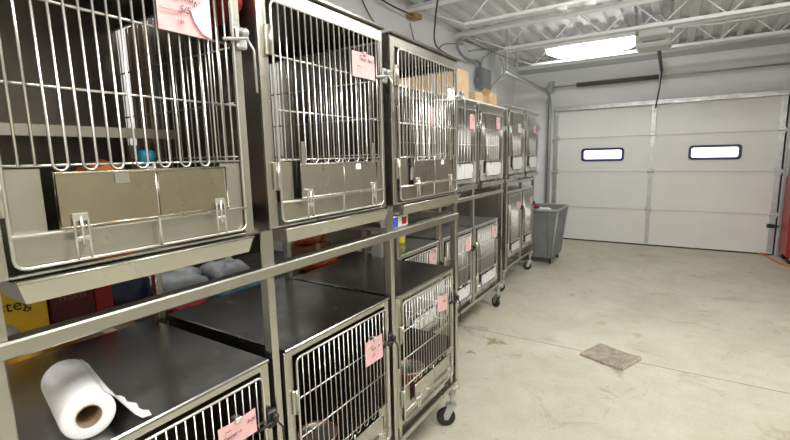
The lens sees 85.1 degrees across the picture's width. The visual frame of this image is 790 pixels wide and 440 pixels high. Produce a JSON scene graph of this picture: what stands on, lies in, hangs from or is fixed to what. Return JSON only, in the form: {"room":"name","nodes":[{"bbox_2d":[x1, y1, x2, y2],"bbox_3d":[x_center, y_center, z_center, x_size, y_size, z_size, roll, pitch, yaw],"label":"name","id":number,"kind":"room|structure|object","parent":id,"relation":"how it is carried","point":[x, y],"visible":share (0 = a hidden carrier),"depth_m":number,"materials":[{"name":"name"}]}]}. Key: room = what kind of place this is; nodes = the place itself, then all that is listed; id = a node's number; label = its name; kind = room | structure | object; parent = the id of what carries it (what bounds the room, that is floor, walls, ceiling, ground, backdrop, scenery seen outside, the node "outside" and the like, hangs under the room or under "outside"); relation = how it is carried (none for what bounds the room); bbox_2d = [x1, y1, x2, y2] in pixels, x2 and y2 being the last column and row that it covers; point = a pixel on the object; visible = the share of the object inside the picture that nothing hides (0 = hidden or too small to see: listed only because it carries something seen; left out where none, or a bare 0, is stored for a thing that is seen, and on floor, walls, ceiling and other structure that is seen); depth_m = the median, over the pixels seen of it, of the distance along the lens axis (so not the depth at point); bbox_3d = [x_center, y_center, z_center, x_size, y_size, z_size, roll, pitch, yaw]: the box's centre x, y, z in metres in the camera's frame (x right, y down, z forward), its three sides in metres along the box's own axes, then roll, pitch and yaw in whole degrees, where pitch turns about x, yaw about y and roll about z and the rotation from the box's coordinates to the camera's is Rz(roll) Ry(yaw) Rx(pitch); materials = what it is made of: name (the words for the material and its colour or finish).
{"room":"animal shelter kennel","nodes":[
{"label":"animal shelter kennel","id":0,"kind":"room"},
{"bbox_2d":[116,0,514,250],"bbox_3d":[-0.686,-0.645,3.895,0.100,3.380,11.320,4,10,32],"label":"wall","id":1,"kind":"structure","parent":0,"point":[391,18],"depth_m":5.07,"materials":[{"name":"paint"}]},
{"bbox_2d":[406,12,421,20],"bbox_3d":[0.219,-2.319,4.903,0.110,0.050,0.180,4,10,32],"label":"wood block","id":2,"kind":"object","parent":1,"relation":"attached to","point":[416,17],"visible":0.98,"depth_m":4.86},
{"bbox_2d":[381,0,412,15],"bbox_3d":[-0.070,-2.243,4.430,0.039,0.057,0.902,5,10,35],"label":"cable","id":3,"kind":"object","parent":2,"relation":"attached to","point":[384,1],"visible":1,"depth_m":4.56,"materials":[{"name":"grey plastic"}]},
{"bbox_2d":[409,23,462,49],"bbox_3d":[0.531,-2.162,5.404,0.056,0.326,1.262,5,10,37],"label":"cable","id":4,"kind":"object","parent":1,"relation":"attached to","point":[409,23],"visible":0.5,"depth_m":5.49,"materials":[{"name":"grey plastic"}]},
{"bbox_2d":[475,67,490,89],"bbox_3d":[1.373,-2.215,6.745,0.138,0.290,0.420,4,10,32],"label":"electrical box","id":5,"kind":"object","parent":1,"relation":"attached to","point":[483,81],"visible":0.91,"depth_m":6.64,"materials":[{"name":"grey"}]},
{"bbox_2d":[455,37,480,67],"bbox_3d":[1.106,-2.421,6.243,0.081,0.309,1.032,4,10,30],"label":"cable","id":6,"kind":"object","parent":5,"relation":"attached to","point":[461,54],"visible":0.91,"depth_m":5.96,"materials":[{"name":"grey plastic"}]},
{"bbox_2d":[480,49,497,75],"bbox_3d":[1.406,-2.412,6.598,0.368,0.421,0.151,-6,10,-31],"label":"cable","id":7,"kind":"object","parent":5,"relation":"attached to","point":[496,49],"visible":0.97,"depth_m":6.53,"materials":[{"name":"grey plastic"}]},
{"bbox_2d":[393,0,789,64],"bbox_3d":[1.455,-2.094,2.267,5.180,0.062,11.300,4,10,32],"label":"ceiling","id":8,"kind":"structure","parent":0,"point":[463,11],"depth_m":5.58,"materials":[{"name":"metal"}]},
{"bbox_2d":[405,0,588,25],"bbox_3d":[2.259,-2.112,3.607,5.000,0.324,0.110,4,10,32],"label":"joist","id":9,"kind":"object","parent":8,"relation":"attached to","point":[420,7],"visible":0.64,"depth_m":4.50,"materials":[{"name":"white"}]},
{"bbox_2d":[433,0,447,53],"bbox_3d":[0.506,-2.196,4.741,0.212,0.368,2.068,0,8,10],"label":"cable","id":10,"kind":"object","parent":9,"relation":"attached to","point":[437,0],"visible":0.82,"depth_m":4.66,"materials":[{"name":"grey plastic"}]},
{"bbox_2d":[464,0,614,28],"bbox_3d":[2.513,-1.904,3.404,4.230,0.046,0.048,4,10,32],"label":"conduit","id":11,"kind":"object","parent":9,"relation":"attached to","point":[590,2],"visible":1,"depth_m":4.09,"materials":[{"name":"white"}]},
{"bbox_2d":[544,23,634,57],"bbox_3d":[2.736,-2.463,5.946,1.260,0.330,0.284,4,10,32],"label":"ceiling light","id":12,"kind":"object","parent":8,"relation":"hanging from","point":[612,43],"visible":0.8,"depth_m":5.86,"materials":[{"name":"white"}]},
{"bbox_2d":[454,0,789,50],"bbox_3d":[2.958,-2.286,4.689,5.000,0.324,0.110,4,10,32],"label":"joist","id":13,"kind":"object","parent":8,"relation":"attached to","point":[629,3],"visible":1,"depth_m":5.00,"materials":[{"name":"white"}]},
{"bbox_2d":[468,36,532,51],"bbox_3d":[1.500,-2.451,6.018,0.943,0.179,0.427,0,8,10],"label":"cable","id":14,"kind":"object","parent":13,"relation":"hanging from","point":[493,47],"visible":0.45,"depth_m":6.06,"materials":[{"name":"grey plastic"}]},
{"bbox_2d":[488,8,789,66],"bbox_3d":[3.657,-2.460,5.771,5.000,0.324,0.110,4,10,32],"label":"joist","id":15,"kind":"object","parent":8,"relation":"attached to","point":[781,32],"visible":0.52,"depth_m":5.59,"materials":[{"name":"white"}]},
{"bbox_2d":[492,50,510,80],"bbox_3d":[1.729,-2.513,7.008,0.280,0.467,0.140,4,10,32],"label":"wall bracket","id":16,"kind":"object","parent":15,"relation":"attached to","point":[498,64],"visible":0.67,"depth_m":6.99,"materials":[{"name":"white"}]},
{"bbox_2d":[465,40,549,59],"bbox_3d":[1.632,-2.487,6.341,1.648,0.202,0.300,-4,9,-20],"label":"cable","id":17,"kind":"object","parent":15,"relation":"attached to","point":[465,40],"visible":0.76,"depth_m":6.29,"materials":[{"name":"grey plastic"}]},
{"bbox_2d":[677,10,789,27],"bbox_3d":[4.679,-2.445,5.000,2.351,0.064,0.034,4,10,32],"label":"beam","id":18,"kind":"structure","parent":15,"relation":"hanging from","point":[786,11],"depth_m":5.30,"materials":[{"name":"white metal"}]},
{"bbox_2d":[634,0,676,107],"bbox_3d":[3.587,-2.143,5.902,0.420,0.979,2.522,4,10,32],"label":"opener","id":19,"kind":"object","parent":8,"relation":"hanging from","point":[658,39],"visible":0.74,"depth_m":5.19,"materials":[{"name":"grey"}]},
{"bbox_2d":[402,239,789,439],"bbox_3d":[1.550,1.215,2.858,5.200,0.100,11.500,4,10,32],"label":"floor","id":20,"kind":"structure","parent":0,"point":[715,314],"depth_m":3.50,"materials":[{"name":"concrete"}]},
{"bbox_2d":[0,193,458,439],"bbox_3d":[-0.456,0.655,1.841,0.704,1.392,2.062,4,10,32],"label":"rack","id":21,"kind":"object","parent":20,"relation":"on","point":[31,341],"visible":0.45,"depth_m":1.31,"materials":[{"name":"grey metal"}]},
{"bbox_2d":[0,0,258,304],"bbox_3d":[-0.824,-0.276,1.115,0.700,0.764,0.600,4,10,32],"label":"cage","id":22,"kind":"object","parent":21,"relation":"on","point":[64,231],"visible":0.98,"depth_m":1.04,"materials":[{"name":"silver metal"}]},
{"bbox_2d":[0,123,175,138],"bbox_3d":[-0.975,-0.242,1.209,0.315,0.028,0.560,4,10,32],"label":"shelf","id":23,"kind":"object","parent":22,"relation":"in","point":[20,129],"visible":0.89,"depth_m":1.14,"materials":[{"name":"silver metal"}]},
{"bbox_2d":[74,159,124,170],"bbox_3d":[-0.856,-0.071,1.258,0.121,0.216,0.148,4,10,32],"label":"plush toy","id":24,"kind":"object","parent":22,"relation":"in","point":[101,167],"visible":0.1,"depth_m":1.23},
{"bbox_2d":[138,150,160,211],"bbox_3d":[-0.743,-0.092,1.306,0.068,0.238,0.068,4,10,32],"label":"spray bottle","id":25,"kind":"object","parent":22,"relation":"in","point":[141,154],"visible":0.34,"depth_m":1.28,"materials":[{"name":"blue plastic"}]},
{"bbox_2d":[114,0,237,168],"bbox_3d":[-0.695,-0.345,1.357,0.625,0.594,0.009,4,10,32],"label":"grille","id":26,"kind":"object","parent":22,"relation":"attached to","point":[150,14],"depth_m":1.38,"materials":[{"name":"silver metal"}]},
{"bbox_2d":[156,0,211,39],"bbox_3d":[-0.496,-0.490,1.004,0.026,0.111,0.128,4,10,32],"label":"name card","id":27,"kind":"object","parent":22,"relation":"attached to","point":[187,17],"visible":1,"depth_m":1.01,"materials":[{"name":"pink paper"},{"name":"black ink"}]},
{"bbox_2d":[209,0,241,26],"bbox_3d":[-0.570,-0.627,1.271,0.342,0.118,0.046,4,10,32],"label":"folded towel","id":28,"kind":"object","parent":22,"relation":"in","point":[218,2],"visible":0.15,"depth_m":1.21,"materials":[{"name":"red fabric"}]},
{"bbox_2d":[125,24,160,167],"bbox_3d":[-0.870,-0.283,1.515,0.120,0.760,0.018,4,10,32],"label":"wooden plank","id":29,"kind":"object","parent":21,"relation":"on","point":[138,25],"visible":0.26,"depth_m":1.48,"materials":[{"name":"wood"}]},
{"bbox_2d":[7,319,284,439],"bbox_3d":[-0.784,0.789,1.294,0.700,0.709,0.576,4,10,32],"label":"cage","id":30,"kind":"object","parent":21,"relation":"on","point":[191,385],"visible":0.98,"depth_m":1.27,"materials":[{"name":"silver metal"}]},
{"bbox_2d":[41,359,151,439],"bbox_3d":[-0.730,0.413,1.041,0.258,0.104,0.169,7,11,43],"label":"paper towel roll","id":31,"kind":"object","parent":30,"relation":"on","point":[82,406],"visible":1,"depth_m":0.96,"materials":[{"name":"white tissue paper"},{"name":"cardboard"}]},
{"bbox_2d":[218,408,256,439],"bbox_3d":[-0.443,0.587,1.207,0.026,0.078,0.122,4,10,32],"label":"name card","id":32,"kind":"object","parent":30,"relation":"attached to","point":[241,427],"visible":1,"depth_m":1.21,"materials":[{"name":"pink"}]},
{"bbox_2d":[134,0,393,241],"bbox_3d":[-0.468,-0.364,1.666,0.700,0.764,0.641,4,10,32],"label":"cage","id":33,"kind":"object","parent":21,"relation":"on","point":[331,197],"visible":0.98,"depth_m":1.42,"materials":[{"name":"silver metal"}]},
{"bbox_2d":[269,42,378,187],"bbox_3d":[-0.329,-0.437,1.925,0.625,0.594,0.009,4,10,32],"label":"grille","id":34,"kind":"object","parent":33,"relation":"attached to","point":[303,54],"depth_m":1.91,"materials":[{"name":"silver metal"}]},
{"bbox_2d":[352,50,374,80],"bbox_3d":[-0.119,-0.571,1.589,0.026,0.094,0.135,4,10,32],"label":"name card","id":35,"kind":"object","parent":33,"relation":"attached to","point":[362,63],"visible":1,"depth_m":1.58,"materials":[{"name":"pink"}]},
{"bbox_2d":[168,277,398,439],"bbox_3d":[-0.438,0.704,1.832,0.700,0.707,0.614,4,10,32],"label":"cage","id":36,"kind":"object","parent":21,"relation":"on","point":[324,331],"visible":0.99,"depth_m":1.79,"materials":[{"name":"silver metal"}]},
{"bbox_2d":[296,420,337,439],"bbox_3d":[-0.329,0.950,1.831,0.177,0.104,0.176,4,10,32],"label":"pet bowl","id":37,"kind":"object","parent":36,"relation":"in","point":[314,423],"visible":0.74,"depth_m":1.83,"materials":[{"name":"silver metal"}]},
{"bbox_2d":[365,333,382,367],"bbox_3d":[-0.089,0.528,1.758,0.026,0.108,0.118,4,10,32],"label":"name card","id":38,"kind":"object","parent":36,"relation":"attached to","point":[374,347],"visible":1,"depth_m":1.75,"materials":[{"name":"pink"}]},
{"bbox_2d":[278,30,464,214],"bbox_3d":[-0.092,-0.457,2.248,0.700,0.762,0.677,4,10,32],"label":"cage","id":39,"kind":"object","parent":21,"relation":"on","point":[434,184],"visible":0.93,"depth_m":1.99,"materials":[{"name":"silver metal"}]},
{"bbox_2d":[396,70,452,178],"bbox_3d":[0.058,-0.532,2.523,0.625,0.593,0.009,4,10,32],"label":"grille","id":40,"kind":"object","parent":39,"relation":"attached to","point":[420,73],"depth_m":2.44,"materials":[{"name":"silver metal"}]},
{"bbox_2d":[448,86,454,100],"bbox_3d":[0.287,-0.650,2.220,0.026,0.076,0.086,4,10,32],"label":"name card","id":41,"kind":"object","parent":39,"relation":"attached to","point":[451,94],"visible":1,"depth_m":2.21,"materials":[{"name":"white paper"}]},
{"bbox_2d":[346,222,401,231],"bbox_3d":[-0.230,0.023,2.119,0.587,0.019,0.125,4,10,32],"label":"support bar","id":42,"kind":"object","parent":21,"relation":"attached to","point":[373,226],"visible":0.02,"depth_m":1.99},
{"bbox_2d":[380,214,407,228],"bbox_3d":[-0.003,0.003,1.967,0.071,0.052,0.130,4,10,32],"label":"carton","id":43,"kind":"object","parent":42,"relation":"on","point":[398,220],"visible":0.7,"depth_m":1.94,"materials":[{"name":"white cardboard"}]},
{"bbox_2d":[393,217,397,227],"bbox_3d":[0.003,0.011,1.912,0.001,0.044,0.037,4,10,32],"label":"print","id":44,"kind":"object","parent":43,"relation":"attached to","point":[395,219],"depth_m":1.91,"materials":[{"name":"blue"}]},
{"bbox_2d":[402,216,406,223],"bbox_3d":[0.043,0.001,1.973,0.001,0.032,0.040,4,10,32],"label":"print","id":45,"kind":"object","parent":43,"relation":"attached to","point":[404,218],"depth_m":1.97,"materials":[{"name":"red"}]},
{"bbox_2d":[293,255,460,437],"bbox_3d":[-0.082,0.623,2.383,0.700,0.691,0.613,4,10,32],"label":"cage","id":46,"kind":"object","parent":21,"relation":"on","point":[359,273],"visible":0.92,"depth_m":2.25,"materials":[{"name":"silver metal"}]},
{"bbox_2d":[401,359,423,387],"bbox_3d":[0.079,0.861,2.406,0.177,0.094,0.176,4,10,32],"label":"pet bowl","id":47,"kind":"object","parent":46,"relation":"in","point":[410,361],"visible":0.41,"depth_m":2.36,"materials":[{"name":"silver metal"}]},
{"bbox_2d":[401,283,447,334],"bbox_3d":[0.047,0.454,2.616,0.625,0.400,0.009,4,10,32],"label":"grille","id":48,"kind":"object","parent":46,"relation":"attached to","point":[420,331],"depth_m":2.56,"materials":[{"name":"silver metal"}]},
{"bbox_2d":[438,293,447,311],"bbox_3d":[0.250,0.439,2.282,0.026,0.100,0.116,4,10,32],"label":"name card","id":49,"kind":"object","parent":46,"relation":"attached to","point":[442,300],"visible":1,"depth_m":2.27,"materials":[{"name":"pink"}]},
{"bbox_2d":[128,145,341,324],"bbox_3d":[-1.258,0.481,2.091,0.900,1.700,2.400,4,10,32],"label":"storage shelf","id":50,"kind":"object","parent":20,"relation":"on","point":[252,258],"visible":0.02,"depth_m":2.94,"materials":[{"name":"grey metal"}]},
{"bbox_2d":[0,290,49,336],"bbox_3d":[-1.311,0.342,1.448,0.122,0.320,0.200,4,10,32],"label":"food box","id":51,"kind":"object","parent":50,"relation":"on","point":[19,317],"visible":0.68,"depth_m":1.44,"materials":[{"name":"yellow printed cardboard"},{"name":"black ink"}]},
{"bbox_2d":[6,326,20,336],"bbox_3d":[-1.275,0.394,1.398,0.001,0.100,0.100,4,10,32],"label":"picture","id":52,"kind":"object","parent":51,"relation":"attached to","point":[11,330],"depth_m":1.42,"materials":[{"name":"white paper"}]},
{"bbox_2d":[6,338,79,365],"bbox_3d":[-1.248,0.444,1.400,0.150,0.130,0.364,4,10,32],"label":"bag","id":53,"kind":"object","parent":50,"relation":"on","point":[75,341],"visible":0.08,"depth_m":1.41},
{"bbox_2d":[46,289,95,324],"bbox_3d":[-1.229,0.336,1.614,0.122,0.280,0.140,4,10,32],"label":"snack box","id":54,"kind":"object","parent":50,"relation":"on","point":[74,305],"visible":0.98,"depth_m":1.57,"materials":[{"name":"red"}]},
{"bbox_2d":[93,285,113,311],"bbox_3d":[-1.173,0.327,1.702,0.110,0.270,0.060,4,10,32],"label":"snack box","id":55,"kind":"object","parent":50,"relation":"on","point":[103,298],"visible":0.1,"depth_m":1.67,"materials":[{"name":"red"}]},
{"bbox_2d":[79,321,137,341],"bbox_3d":[-1.098,0.449,1.647,0.122,0.061,0.200,4,10,32],"label":"cardboard tray","id":56,"kind":"object","parent":50,"relation":"on","point":[132,322],"visible":0.1,"depth_m":1.62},
{"bbox_2d":[111,276,149,306],"bbox_3d":[-1.240,0.308,1.897,0.238,0.255,0.238,4,10,32],"label":"plastic bag","id":57,"kind":"object","parent":50,"relation":"on","point":[136,289],"visible":0.12,"depth_m":1.86,"materials":[{"name":"plastic"}]},
{"bbox_2d":[145,266,207,297],"bbox_3d":[-1.075,0.322,2.083,0.275,0.166,0.326,4,10,32],"label":"plastic bag","id":58,"kind":"object","parent":50,"relation":"on","point":[178,278],"visible":0.38,"depth_m":2.04,"materials":[{"name":"plastic"}]},
{"bbox_2d":[166,298,209,315],"bbox_3d":[-0.928,0.389,1.944,0.126,0.066,0.196,4,10,32],"label":"cloth","id":59,"kind":"object","parent":50,"relation":"on","point":[205,299],"visible":0.16,"depth_m":1.89,"materials":[{"name":"red fabric"}]},
{"bbox_2d":[199,256,250,279],"bbox_3d":[-0.927,0.286,2.348,0.274,0.153,0.246,4,10,32],"label":"plastic bag","id":60,"kind":"object","parent":50,"relation":"on","point":[211,270],"visible":0.57,"depth_m":2.27,"materials":[{"name":"plastic"}]},
{"bbox_2d":[215,281,260,298],"bbox_3d":[-0.763,0.352,2.185,0.123,0.062,0.302,4,10,32],"label":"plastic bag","id":61,"kind":"object","parent":50,"relation":"on","point":[259,282],"visible":0.15,"depth_m":2.10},
{"bbox_2d":[291,240,330,256],"bbox_3d":[-0.570,0.214,2.865,0.162,0.131,0.260,4,10,32],"label":"cardboard box","id":62,"kind":"object","parent":50,"relation":"on","point":[295,250],"visible":0.35,"depth_m":2.76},
{"bbox_2d":[292,233,327,245],"bbox_3d":[-0.569,0.113,2.823,0.190,0.080,0.263,4,10,32],"label":"snack bag","id":63,"kind":"object","parent":62,"relation":"on","point":[313,240],"visible":0.52,"depth_m":2.74,"materials":[{"name":"red plastic"}]},
{"bbox_2d":[299,257,337,271],"bbox_3d":[-0.493,0.252,2.658,0.198,0.111,0.257,4,10,32],"label":"bag","id":64,"kind":"object","parent":50,"relation":"on","point":[333,260],"visible":0.25,"depth_m":2.58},
{"bbox_2d":[371,221,383,257],"bbox_3d":[-0.105,0.579,2.834,0.080,1.240,0.026,4,10,32],"label":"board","id":65,"kind":"object","parent":20,"relation":"on","point":[377,250],"visible":0.02,"depth_m":2.76,"materials":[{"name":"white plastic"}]},
{"bbox_2d":[325,184,502,332],"bbox_3d":[0.282,0.371,3.795,0.704,1.355,2.097,4,10,32],"label":"rack","id":66,"kind":"object","parent":20,"relation":"on","point":[343,235],"visible":0.24,"depth_m":3.78,"materials":[{"name":"silver metal"}]},
{"bbox_2d":[331,234,444,330],"bbox_3d":[-0.069,0.508,3.213,0.700,0.679,0.569,4,10,32],"label":"cage","id":67,"kind":"object","parent":66,"relation":"on","point":[413,249],"visible":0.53,"depth_m":3.10,"materials":[{"name":"silver metal"}]},
{"bbox_2d":[399,236,404,243],"bbox_3d":[0.035,0.137,3.130,0.082,0.066,0.082,4,10,32],"label":"cup","id":68,"kind":"object","parent":67,"relation":"on","point":[402,238],"visible":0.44,"depth_m":3.10,"materials":[{"name":"yellow plastic"}]},
{"bbox_2d":[429,251,435,263],"bbox_3d":[0.268,0.288,3.116,0.026,0.121,0.100,4,10,32],"label":"name card","id":69,"kind":"object","parent":67,"relation":"attached to","point":[432,256],"visible":0.88,"depth_m":3.11,"materials":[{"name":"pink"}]},
{"bbox_2d":[395,86,446,179],"bbox_3d":[-0.086,-0.522,3.072,0.700,0.726,0.646,4,10,32],"label":"cage","id":70,"kind":"object","parent":66,"relation":"on","point":[400,88],"visible":0.25,"depth_m":3.03,"materials":[{"name":"silver metal"}]},
{"bbox_2d":[399,74,431,91],"bbox_3d":[0.004,-0.973,2.964,0.262,0.191,0.600,4,10,32],"label":"cardboard box","id":71,"kind":"object","parent":70,"relation":"on","point":[431,74],"visible":0.03,"depth_m":3.00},
{"bbox_2d":[427,106,433,123],"bbox_3d":[0.245,-0.726,2.968,0.026,0.121,0.100,4,10,32],"label":"name card","id":72,"kind":"object","parent":70,"relation":"attached to","point":[427,106],"visible":0.66,"depth_m":2.96,"materials":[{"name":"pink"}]},
{"bbox_2d":[405,223,476,316],"bbox_3d":[0.270,0.422,3.737,0.700,0.682,0.599,4,10,32],"label":"cage","id":73,"kind":"object","parent":66,"relation":"on","point":[464,258],"visible":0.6,"depth_m":3.65,"materials":[{"name":"silver metal"}]},
{"bbox_2d":[466,237,470,251],"bbox_3d":[0.618,0.204,3.658,0.026,0.121,0.100,4,10,32],"label":"name card","id":74,"kind":"object","parent":73,"relation":"attached to","point":[468,241],"visible":1,"depth_m":3.65,"materials":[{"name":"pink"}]},
{"bbox_2d":[414,215,501,299],"bbox_3d":[0.618,0.335,4.276,0.700,0.682,0.614,4,10,32],"label":"cage","id":75,"kind":"object","parent":66,"relation":"on","point":[485,269],"visible":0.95,"depth_m":4.22,"materials":[{"name":"silver metal"}]},
{"bbox_2d":[492,225,495,237],"bbox_3d":[0.959,0.109,4.185,0.026,0.121,0.100,4,10,32],"label":"name card","id":76,"kind":"object","parent":75,"relation":"attached to","point":[493,226],"visible":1,"depth_m":4.17,"materials":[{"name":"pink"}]},
{"bbox_2d":[442,95,481,192],"bbox_3d":[0.276,-0.612,3.634,0.700,0.726,0.668,4,10,32],"label":"cage","id":77,"kind":"object","parent":66,"relation":"on","point":[466,137],"visible":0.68,"depth_m":3.55,"materials":[{"name":"silver metal"}]},
{"bbox_2d":[440,93,478,102],"bbox_3d":[0.381,-0.969,3.490,0.394,0.014,0.620,4,10,32],"label":"paper liner","id":78,"kind":"object","parent":77,"relation":"on","point":[466,99],"visible":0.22,"depth_m":3.47,"materials":[{"name":"white"}]},
{"bbox_2d":[435,68,468,98],"bbox_3d":[0.488,-1.131,3.654,0.202,0.251,0.240,4,10,32],"label":"cardboard box","id":79,"kind":"object","parent":78,"relation":"on","point":[462,76],"visible":0.5,"depth_m":3.58,"materials":[{"name":"cardboard"}]},
{"bbox_2d":[470,114,474,128],"bbox_3d":[0.638,-0.819,3.577,0.026,0.121,0.100,4,10,32],"label":"name card","id":80,"kind":"object","parent":77,"relation":"attached to","point":[472,116],"visible":1,"depth_m":3.57,"materials":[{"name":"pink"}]},
{"bbox_2d":[475,104,507,187],"bbox_3d":[0.649,-0.705,4.210,0.700,0.726,0.683,4,10,32],"label":"cage","id":81,"kind":"object","parent":66,"relation":"on","point":[489,163],"visible":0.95,"depth_m":4.06,"materials":[{"name":"silver metal"}]},
{"bbox_2d":[478,102,505,109],"bbox_3d":[0.757,-1.063,4.073,0.394,0.014,0.640,4,10,32],"label":"paper liner","id":82,"kind":"object","parent":81,"relation":"on","point":[482,103],"visible":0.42,"depth_m":3.94,"materials":[{"name":"white"}]},
{"bbox_2d":[469,91,482,101],"bbox_3d":[0.676,-1.092,3.880,0.182,0.101,0.180,4,10,32],"label":"cardboard box","id":83,"kind":"object","parent":82,"relation":"on","point":[473,95],"visible":0.49,"depth_m":3.78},
{"bbox_2d":[480,88,491,102],"bbox_3d":[0.752,-1.150,4.086,0.280,0.152,0.200,4,10,32],"label":"cardboard box","id":84,"kind":"object","parent":82,"relation":"on","point":[486,92],"visible":0.19,"depth_m":4.05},
{"bbox_2d":[487,92,496,105],"bbox_3d":[0.879,-1.171,4.247,0.202,0.141,0.170,4,10,32],"label":"cardboard box","id":85,"kind":"object","parent":82,"relation":"on","point":[492,97],"visible":0.41,"depth_m":4.16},
{"bbox_2d":[496,117,499,129],"bbox_3d":[0.984,-0.925,4.111,0.026,0.121,0.100,4,10,32],"label":"name card","id":86,"kind":"object","parent":81,"relation":"attached to","point":[498,118],"visible":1,"depth_m":4.10,"materials":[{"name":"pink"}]},
{"bbox_2d":[487,338,507,344],"bbox_3d":[0.867,1.055,3.706,0.213,0.001,0.150,4,10,32],"label":"stain","id":87,"kind":"object","parent":20,"relation":"on","point":[493,341],"depth_m":3.71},
{"bbox_2d":[497,175,534,291],"bbox_3d":[1.307,0.078,5.621,0.704,1.360,1.249,4,10,32],"label":"rack","id":88,"kind":"object","parent":20,"relation":"on","point":[527,265],"visible":0.38,"depth_m":5.09,"materials":[{"name":"grey metal"}]},
{"bbox_2d":[456,188,523,265],"bbox_3d":[1.182,0.060,5.378,0.700,0.882,0.559,4,10,32],"label":"cage","id":89,"kind":"object","parent":88,"relation":"on","point":[487,206],"visible":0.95,"depth_m":5.14,"materials":[{"name":"silver metal"}]},
{"bbox_2d":[483,185,535,249],"bbox_3d":[1.480,-0.014,5.840,0.700,0.882,0.519,4,10,32],"label":"cage","id":90,"kind":"object","parent":88,"relation":"on","point":[527,191],"visible":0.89,"depth_m":5.68,"materials":[{"name":"silver metal"}]},
{"bbox_2d":[500,105,527,179],"bbox_3d":[1.173,-0.926,5.256,0.700,0.826,0.668,4,10,32],"label":"cage","id":91,"kind":"object","parent":88,"relation":"on","point":[513,144],"visible":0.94,"depth_m":5.03,"materials":[{"name":"silver metal"}]},
{"bbox_2d":[522,110,541,176],"bbox_3d":[1.536,-1.016,5.818,0.700,0.826,0.658,4,10,32],"label":"cage","id":92,"kind":"object","parent":88,"relation":"on","point":[531,118],"visible":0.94,"depth_m":5.65,"materials":[{"name":"silver metal"}]},
{"bbox_2d":[515,203,568,263],"bbox_3d":[2.166,0.193,6.561,0.759,0.821,0.744,4,10,32],"label":"bin","id":93,"kind":"object","parent":20,"relation":"on","point":[548,224],"visible":0.51,"depth_m":6.23,"materials":[{"name":"grey plastic"}]},
{"bbox_2d":[580,343,641,370],"bbox_3d":[1.693,1.073,3.385,0.356,0.021,0.345,-7,10,-35],"label":"floor grate","id":94,"kind":"object","parent":20,"relation":"on","point":[620,360],"visible":1,"depth_m":3.36,"materials":[{"name":"brown metal"}]},
{"bbox_2d":[459,325,789,393],"bbox_3d":[1.847,1.090,3.311,5.000,0.001,0.006,4,10,32],"label":"joint","id":95,"kind":"object","parent":20,"relation":"in","point":[459,325],"depth_m":3.20,"materials":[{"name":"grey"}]},
{"bbox_2d":[758,253,789,266],"bbox_3d":[5.528,0.628,5.819,0.336,0.023,1.510,-3,8,-9],"label":"air hose","id":96,"kind":"object","parent":20,"relation":"on","point":[769,257],"visible":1,"depth_m":6.13,"materials":[{"name":"orange rubber"}]},
{"bbox_2d":[779,175,789,263],"bbox_3d":[5.735,0.004,5.925,0.530,1.220,0.490,4,10,32],"label":"cabinet","id":97,"kind":"object","parent":20,"relation":"on","point":[784,245],"visible":1,"depth_m":6.05,"materials":[{"name":"red metal"}]},
{"bbox_2d":[513,26,789,202],"bbox_3d":[4.474,-1.244,7.193,5.000,3.380,0.120,4,10,32],"label":"wall","id":98,"kind":"structure","parent":0,"point":[526,97],"depth_m":7.05,"materials":[{"name":"paint"}]},
{"bbox_2d":[505,29,554,203],"bbox_3d":[2.198,-1.122,7.018,0.135,3.250,2.648,4,10,32],"label":"door track","id":99,"kind":"object","parent":98,"relation":"attached to","point":[507,71],"visible":0.84,"depth_m":7.91,"materials":[{"name":"metal"}]},
{"bbox_2d":[549,104,554,203],"bbox_3d":[2.952,-0.904,8.141,0.060,2.500,0.030,4,10,32],"label":"trim","id":100,"kind":"structure","parent":98,"relation":"attached to","point":[553,105],"depth_m":8.07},
{"bbox_2d":[514,29,786,66],"bbox_3d":[4.393,-2.792,6.894,5.000,0.023,0.050,4,10,32],"label":"trim","id":101,"kind":"structure","parent":98,"relation":"attached to","point":[783,29],"depth_m":7.14,"materials":[{"name":"grey metal"}]},
{"bbox_2d":[514,37,789,74],"bbox_3d":[4.400,-2.658,6.920,5.000,0.080,0.035,4,10,32],"label":"trim","id":102,"kind":"structure","parent":98,"relation":"attached to","point":[783,40],"depth_m":6.93,"materials":[{"name":"grey metal"}]},
{"bbox_2d":[545,61,789,90],"bbox_3d":[4.279,-2.386,6.946,3.600,0.320,0.195,4,10,32],"label":"spring","id":103,"kind":"object","parent":98,"relation":"attached to","point":[642,78],"visible":0.99,"depth_m":7.05,"materials":[{"name":"metal"}]},
{"bbox_2d":[552,89,789,254],"bbox_3d":[4.363,-0.770,7.189,3.346,2.447,0.123,4,10,32],"label":"door","id":104,"kind":"structure","parent":98,"relation":"in","point":[656,195],"depth_m":7.04,"materials":[{"name":"white metal"}]},
{"bbox_2d":[581,147,623,160],"bbox_3d":[3.663,-1.156,7.598,0.684,0.229,0.071,4,10,32],"label":"window","id":105,"kind":"structure","parent":104,"relation":"attached to","point":[587,154],"depth_m":7.59,"materials":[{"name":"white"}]},
{"bbox_2d":[688,144,741,159],"bbox_3d":[5.007,-1.062,6.745,0.674,0.229,0.071,4,10,32],"label":"window","id":106,"kind":"structure","parent":104,"relation":"attached to","point":[730,151],"depth_m":6.73,"materials":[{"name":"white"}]},
{"bbox_2d":[772,95,789,254],"bbox_3d":[5.712,-0.675,6.358,0.017,2.440,0.028,4,10,32],"label":"strip","id":107,"kind":"object","parent":104,"relation":"attached to","point":[789,95],"visible":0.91,"depth_m":6.35,"materials":[{"name":"metal"}]},
{"bbox_2d":[774,108,789,254],"bbox_3d":[5.784,-0.705,6.344,0.100,2.500,0.030,4,10,32],"label":"trim","id":108,"kind":"structure","parent":98,"relation":"attached to","point":[788,127],"depth_m":6.37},
{"bbox_2d":[776,129,789,254],"bbox_3d":[5.085,-0.919,5.184,0.113,3.250,2.646,4,10,32],"label":"door track","id":109,"kind":"object","parent":98,"relation":"attached to","point":[788,147],"visible":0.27,"depth_m":6.31,"materials":[{"name":"metal"}]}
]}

